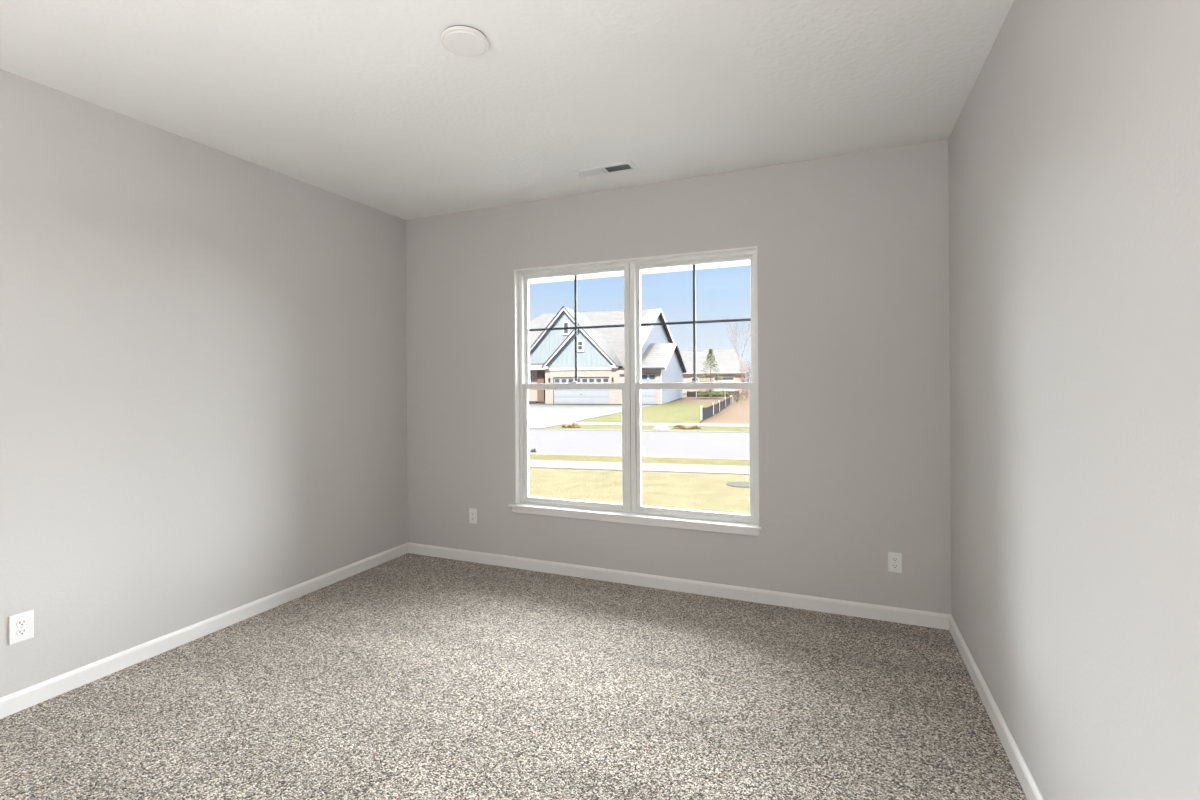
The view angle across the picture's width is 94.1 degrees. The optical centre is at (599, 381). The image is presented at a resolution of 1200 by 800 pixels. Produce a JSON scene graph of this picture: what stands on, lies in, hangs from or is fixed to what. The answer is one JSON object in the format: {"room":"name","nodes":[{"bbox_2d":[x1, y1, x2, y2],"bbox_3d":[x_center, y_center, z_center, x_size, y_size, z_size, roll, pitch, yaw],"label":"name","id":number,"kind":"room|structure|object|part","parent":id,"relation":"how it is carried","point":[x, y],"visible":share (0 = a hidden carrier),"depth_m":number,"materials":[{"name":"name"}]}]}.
{"room":"empty bedroom","nodes":[
{"label":"empty bedroom","id":0,"kind":"room"},
{"bbox_2d":[0,69,407,697],"bbox_3d":[-2.530,0.046,2.595,0.170,2.743,4.775,0,0,23],"label":"wall","id":1,"kind":"structure","parent":0,"point":[203,364],"depth_m":2.96,"materials":[{"name":"grey paint"}]},
{"bbox_2d":[9,610,33,644],"bbox_3d":[-2.502,1.064,2.414,0.008,0.122,0.080,0,0,23],"label":"wall outlet","id":2,"kind":"object","parent":1,"relation":"attached to","point":[21,626],"visible":1,"depth_m":2.41,"materials":[{"name":"white plastic"}]},
{"bbox_2d":[17,619,26,626],"bbox_3d":[-2.500,1.044,2.413,0.003,0.028,0.033,0,0,23],"label":"receptacle","id":3,"kind":"object","parent":2,"relation":"attached to","point":[20,622],"depth_m":2.41,"materials":[{"name":"white plastic"}]},
{"bbox_2d":[17,628,26,635],"bbox_3d":[-2.499,1.083,2.413,0.003,0.028,0.033,0,0,23],"label":"receptacle","id":4,"kind":"object","parent":2,"relation":"attached to","point":[20,631],"depth_m":2.41,"materials":[{"name":"white plastic"}]},
{"bbox_2d":[0,543,407,718],"bbox_3d":[-2.439,1.376,2.553,0.014,0.083,4.421,0,0,23],"label":"baseboard","id":5,"kind":"structure","parent":1,"relation":"attached to","point":[30,696],"depth_m":2.95,"materials":[{"name":"white paint"}]},
{"bbox_2d":[0,0,1013,219],"bbox_3d":[-0.685,-1.413,1.819,4.191,0.150,4.775,0,0,23],"label":"ceiling","id":6,"kind":"structure","parent":0,"point":[364,102],"depth_m":2.48,"materials":[{"name":"white paint"}]},
{"bbox_2d":[441,25,488,56],"bbox_3d":[-0.528,-1.327,2.185,0.183,0.024,0.183,0,0,23],"label":"recessed light","id":7,"kind":"object","parent":6,"relation":"in","point":[462,40],"visible":1,"depth_m":2.16,"materials":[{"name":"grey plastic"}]},
{"bbox_2d":[444,31,485,55],"bbox_3d":[-0.528,-1.319,2.185,0.162,0.006,0.162,0,0,23],"label":"diffuser","id":8,"kind":"object","parent":7,"relation":"attached to","point":[462,43],"depth_m":2.17,"materials":[{"name":"white plastic"}]},
{"bbox_2d":[572,161,638,178],"bbox_3d":[0.034,-1.334,3.541,0.400,0.018,0.146,0,0,23],"label":"ceiling vent","id":9,"kind":"object","parent":6,"relation":"in","point":[627,166],"visible":1,"depth_m":3.54,"materials":[{"name":"white metal"}]},
{"bbox_2d":[0,553,1026,799],"bbox_3d":[-0.666,1.465,1.819,4.191,0.120,4.775,0,0,23],"label":"floor","id":10,"kind":"structure","parent":0,"point":[408,676],"depth_m":2.40,"materials":[{"name":"carpet"}]},
{"bbox_2d":[406,139,950,613],"bbox_3d":[0.213,0.028,3.943,3.851,2.743,0.170,0,0,23],"label":"wall","id":11,"kind":"structure","parent":0,"point":[853,248],"depth_m":3.46,"materials":[{"name":"grey paint"}]},
{"bbox_2d":[469,508,476,523],"bbox_3d":[-0.990,1.050,4.353,0.070,0.117,0.008,0,0,23],"label":"wall outlet","id":12,"kind":"object","parent":11,"relation":"attached to","point":[472,512],"visible":1,"depth_m":4.35,"materials":[{"name":"white plastic"}]},
{"bbox_2d":[508,246,761,535],"bbox_3d":[0.186,0.066,3.921,1.841,1.827,0.172,0,0,23],"label":"window","id":13,"kind":"structure","parent":11,"relation":"in","point":[632,511],"depth_m":3.90,"materials":[{"name":"white paint"}]},
{"bbox_3d":[-0.193,0.460,4.104,0.826,0.892,0.032,0,0,23],"label":"sash","id":14,"kind":"part","parent":13,"relation":"part of","materials":[{"name":"white plastic"}]},
{"bbox_3d":[-0.185,0.044,4.120,0.894,1.760,0.090,0,0,23],"label":"frame","id":15,"kind":"part","parent":13,"relation":"part of","materials":[{"name":"white plastic"}]},
{"bbox_3d":[-0.185,-0.376,4.137,0.824,0.864,0.030,0,0,23],"label":"sash","id":16,"kind":"part","parent":13,"relation":"part of","materials":[{"name":"clear glass"}]},
{"bbox_2d":[529,275,623,382],"bbox_3d":[-0.182,-0.387,4.143,0.792,0.811,0.008,0,0,23],"label":"grille","id":17,"kind":"object","parent":13,"relation":"attached to","point":[536,276],"depth_m":4.14,"materials":[{"name":"grey"}]},
{"bbox_3d":[0.165,0.931,3.855,1.841,0.018,0.030,0,0,23],"label":"sill","id":18,"kind":"part","parent":13,"relation":"part of","materials":[{"name":"white paint"}]},
{"bbox_3d":[0.628,0.038,3.780,0.864,1.760,0.090,0,0,23],"label":"frame","id":19,"kind":"part","parent":13,"relation":"part of","materials":[{"name":"white plastic"}]},
{"bbox_3d":[0.629,0.454,3.761,0.800,0.892,0.032,0,0,23],"label":"sash","id":20,"kind":"part","parent":13,"relation":"part of","materials":[{"name":"white plastic"}]},
{"bbox_3d":[0.636,-0.382,3.793,0.798,0.864,0.030,0,0,23],"label":"sash","id":21,"kind":"part","parent":13,"relation":"part of","materials":[{"name":"clear glass"}]},
{"bbox_2d":[641,265,750,380],"bbox_3d":[0.639,-0.392,3.799,0.766,0.811,0.008,0,0,23],"label":"sash","id":22,"kind":"object","parent":13,"relation":"attached to","point":[694,322],"depth_m":3.80,"materials":[{"name":"grey"}]},
{"bbox_2d":[407,542,951,629],"bbox_3d":[0.187,1.358,3.858,3.851,0.083,0.014,0,0,23],"label":"baseboard","id":23,"kind":"structure","parent":11,"relation":"attached to","point":[835,606],"depth_m":3.65,"materials":[{"name":"white paint"}]},
{"bbox_2d":[888,552,901,572],"bbox_3d":[1.704,1.047,3.225,0.071,0.115,0.008,0,0,23],"label":"wall outlet","id":24,"kind":"object","parent":11,"relation":"attached to","point":[894,559],"visible":1,"depth_m":3.22,"materials":[{"name":"white plastic"}]},
{"bbox_3d":[0.326,-0.974,4.229,8.851,0.025,0.450,0,0,23],"label":"eave","id":25,"kind":"object","parent":11,"relation":"attached to","visible":0},
{"bbox_2d":[529,260,749,283],"bbox_3d":[0.418,-0.994,4.450,8.851,0.256,0.030,0,0,23],"label":"fascia","id":26,"kind":"object","parent":25,"relation":"attached to","point":[745,262],"visible":0.11,"depth_m":4.44,"materials":[{"name":"white"}]},
{"bbox_2d":[948,0,1199,799],"bbox_3d":[1.179,0.021,1.043,0.170,2.743,4.775,0,0,23],"label":"wall","id":27,"kind":"structure","parent":0,"point":[1074,146],"depth_m":1.46,"materials":[{"name":"grey paint"}]},
{"bbox_2d":[949,616,1043,799],"bbox_3d":[1.101,1.352,1.072,0.014,0.083,4.421,0,0,23],"label":"baseboard","id":28,"kind":"structure","parent":27,"relation":"attached to","point":[1028,784],"depth_m":2.19,"materials":[{"name":"white paint"}]},
{"label":"outside","id":29,"kind":"structure","parent":0,"visible":0},
{"bbox_2d":[529,404,657,428],"bbox_3d":[-7.916,1.892,34.819,20.100,0.075,22.900,0,0,14],"label":"driveway","id":30,"kind":"structure","parent":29,"point":[541,416],"depth_m":32.35,"materials":[{"name":"concrete"}]},
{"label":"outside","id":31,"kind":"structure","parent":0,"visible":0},
{"bbox_2d":[529,389,748,423],"bbox_3d":[36.038,1.856,147.772,559.871,0.440,373.504,0,0,23],"label":"ground","id":32,"kind":"structure","parent":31,"point":[736,412],"depth_m":36.17,"materials":[{"name":"grass"},{"name":"brown soil"},{"name":"bare soil"}]},
{"bbox_2d":[529,429,748,432],"bbox_3d":[4.826,1.818,19.747,237.100,0.060,37.890,0,0,23],"label":"kerb","id":33,"kind":"object","parent":32,"relation":"on","point":[529,429],"visible":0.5,"depth_m":20.53,"materials":[{"name":"concrete"}]},
{"bbox_2d":[529,453,749,459],"bbox_3d":[3.171,1.829,12.956,237.072,0.060,37.712,0,0,23],"label":"kerb","id":34,"kind":"object","parent":32,"relation":"on","point":[529,453],"visible":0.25,"depth_m":13.46,"materials":[{"name":"concrete"}]},
{"bbox_2d":[695,349,727,397],"bbox_3d":[11.601,-0.837,58.739,3.811,5.158,3.946,0,0,14],"label":"spruce tree","id":35,"kind":"object","parent":32,"relation":"on","point":[711,393],"visible":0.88,"depth_m":58.52,"materials":[{"name":"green plant"}]},
{"bbox_2d":[687,390,739,396],"bbox_3d":[12.646,1.355,62.203,5.882,0.760,0.232,0,0,2],"label":"fence","id":36,"kind":"object","parent":32,"relation":"on","point":[689,394],"visible":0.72,"depth_m":62.26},
{"bbox_2d":[680,350,748,392],"bbox_3d":[15.344,-1.484,84.724,13.700,6.400,11.300,0,0,14],"label":"house","id":37,"kind":"structure","parent":32,"relation":"on","point":[727,360],"depth_m":80.24,"materials":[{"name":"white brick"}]},
{"bbox_3d":[17.552,-0.394,78.974,2.660,0.350,0.030,0,0,14],"label":"pane","id":38,"kind":"part","parent":37,"relation":"part of","materials":[{"name":"grey glass"}]},
{"bbox_3d":[17.576,0.491,79.047,2.900,2.420,0.120,0,0,14],"label":"garage door","id":39,"kind":"part","parent":37,"relation":"part of","materials":[{"name":"white"}]},
{"bbox_2d":[724,314,750,396],"bbox_3d":[13.834,-2.772,56.463,2.775,8.998,3.844,0,0,-39],"label":"bare tree","id":40,"kind":"object","parent":32,"relation":"on","point":[735,328],"visible":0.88,"depth_m":56.41,"materials":[{"name":"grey plant"}]},
{"bbox_2d":[726,390,748,401],"bbox_3d":[11.490,1.266,46.804,1.892,1.156,1.662,0,0,14],"label":"shrub","id":41,"kind":"object","parent":32,"relation":"on","point":[731,393],"visible":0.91,"depth_m":46.70,"materials":[{"name":"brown plant"}]},
{"bbox_2d":[737,359,750,397],"bbox_3d":[14.386,-0.237,55.154,1.794,3.926,1.495,0,0,14],"label":"shrub","id":42,"kind":"object","parent":32,"relation":"on","point":[749,369],"visible":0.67,"depth_m":55.12,"materials":[{"name":"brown plant"}]},
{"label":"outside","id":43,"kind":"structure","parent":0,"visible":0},
{"bbox_2d":[578,402,728,422],"bbox_3d":[4.976,1.817,35.685,5.522,0.060,24.041,0,0,17],"label":"lawn","id":44,"kind":"structure","parent":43,"point":[669,412],"depth_m":30.09,"materials":[{"name":"green plant"}]},
{"bbox_2d":[529,306,686,403],"bbox_3d":[-1.407,-2.730,57.382,19.320,9.120,25.160,0,0,14],"label":"house","id":45,"kind":"structure","parent":44,"relation":"on","point":[600,351],"depth_m":47.26,"materials":[{"name":"blue wood"}]},
{"bbox_2d":[700,395,731,419],"bbox_3d":[7.717,1.438,35.337,0.216,0.660,20.116,0,0,17],"label":"fence","id":46,"kind":"object","parent":44,"relation":"on","point":[706,412],"visible":0.98,"depth_m":30.01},
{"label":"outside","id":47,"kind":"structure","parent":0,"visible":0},
{"bbox_2d":[529,468,749,514],"bbox_3d":[1.854,1.838,7.554,238.101,0.060,44.211,0,0,23],"label":"lawn","id":48,"kind":"structure","parent":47,"point":[691,491],"depth_m":9.46,"materials":[{"name":"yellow plant"}]},
{"bbox_2d":[726,481,749,487],"bbox_3d":[2.470,1.796,9.745,0.520,0.016,0.520,0,0,23],"label":"utility cover","id":49,"kind":"object","parent":48,"relation":"on","point":[737,483],"visible":0.67,"depth_m":9.69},
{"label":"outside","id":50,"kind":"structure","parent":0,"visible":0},
{"bbox_2d":[529,454,749,465],"bbox_3d":[3.029,1.830,12.373,237.206,0.060,38.562,0,0,23],"label":"verge","id":51,"kind":"structure","parent":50,"point":[738,462],"depth_m":12.89,"materials":[{"name":"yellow plant"}]},
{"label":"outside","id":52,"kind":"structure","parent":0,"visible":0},
{"bbox_2d":[544,425,748,431],"bbox_3d":[5.093,1.816,20.840,237.342,0.060,39.421,0,0,23],"label":"verge","id":53,"kind":"structure","parent":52,"point":[599,427],"depth_m":21.54,"materials":[{"name":"green plant"}]},
{"bbox_2d":[562,423,580,427],"bbox_3d":[-1.099,1.740,22.196,0.698,0.177,0.736,0,0,-28],"label":"debris heap","id":54,"kind":"object","parent":53,"relation":"on","point":[573,425],"visible":0.98,"depth_m":22.00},
{"bbox_2d":[654,424,668,429],"bbox_3d":[2.302,1.705,20.954,0.596,0.200,0.478,0,0,14],"label":"heap","id":55,"kind":"object","parent":53,"relation":"on","point":[659,427],"visible":1,"depth_m":20.78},
{"bbox_2d":[672,425,700,428],"bbox_3d":[3.270,1.723,21.238,1.046,0.151,0.693,0,0,38],"label":"debris heap","id":56,"kind":"object","parent":53,"relation":"on","point":[676,426],"visible":1,"depth_m":21.07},
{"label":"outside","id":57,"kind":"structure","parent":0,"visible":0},
{"bbox_2d":[562,422,748,426],"bbox_3d":[5.507,1.807,22.540,237.296,0.072,39.125,0,0,23],"label":"path","id":58,"kind":"structure","parent":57,"point":[578,423],"depth_m":23.18,"materials":[{"name":"concrete"}]},
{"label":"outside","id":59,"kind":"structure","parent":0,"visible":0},
{"bbox_2d":[529,460,749,474],"bbox_3d":[2.780,1.826,11.353,237.213,0.072,38.601,0,0,23],"label":"path","id":60,"kind":"structure","parent":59,"point":[589,465],"depth_m":11.76,"materials":[{"name":"concrete"}]},
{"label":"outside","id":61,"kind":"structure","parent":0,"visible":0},
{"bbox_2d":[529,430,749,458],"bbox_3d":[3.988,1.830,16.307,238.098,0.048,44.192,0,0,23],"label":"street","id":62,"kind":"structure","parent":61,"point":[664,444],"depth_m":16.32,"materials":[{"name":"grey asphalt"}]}
]}

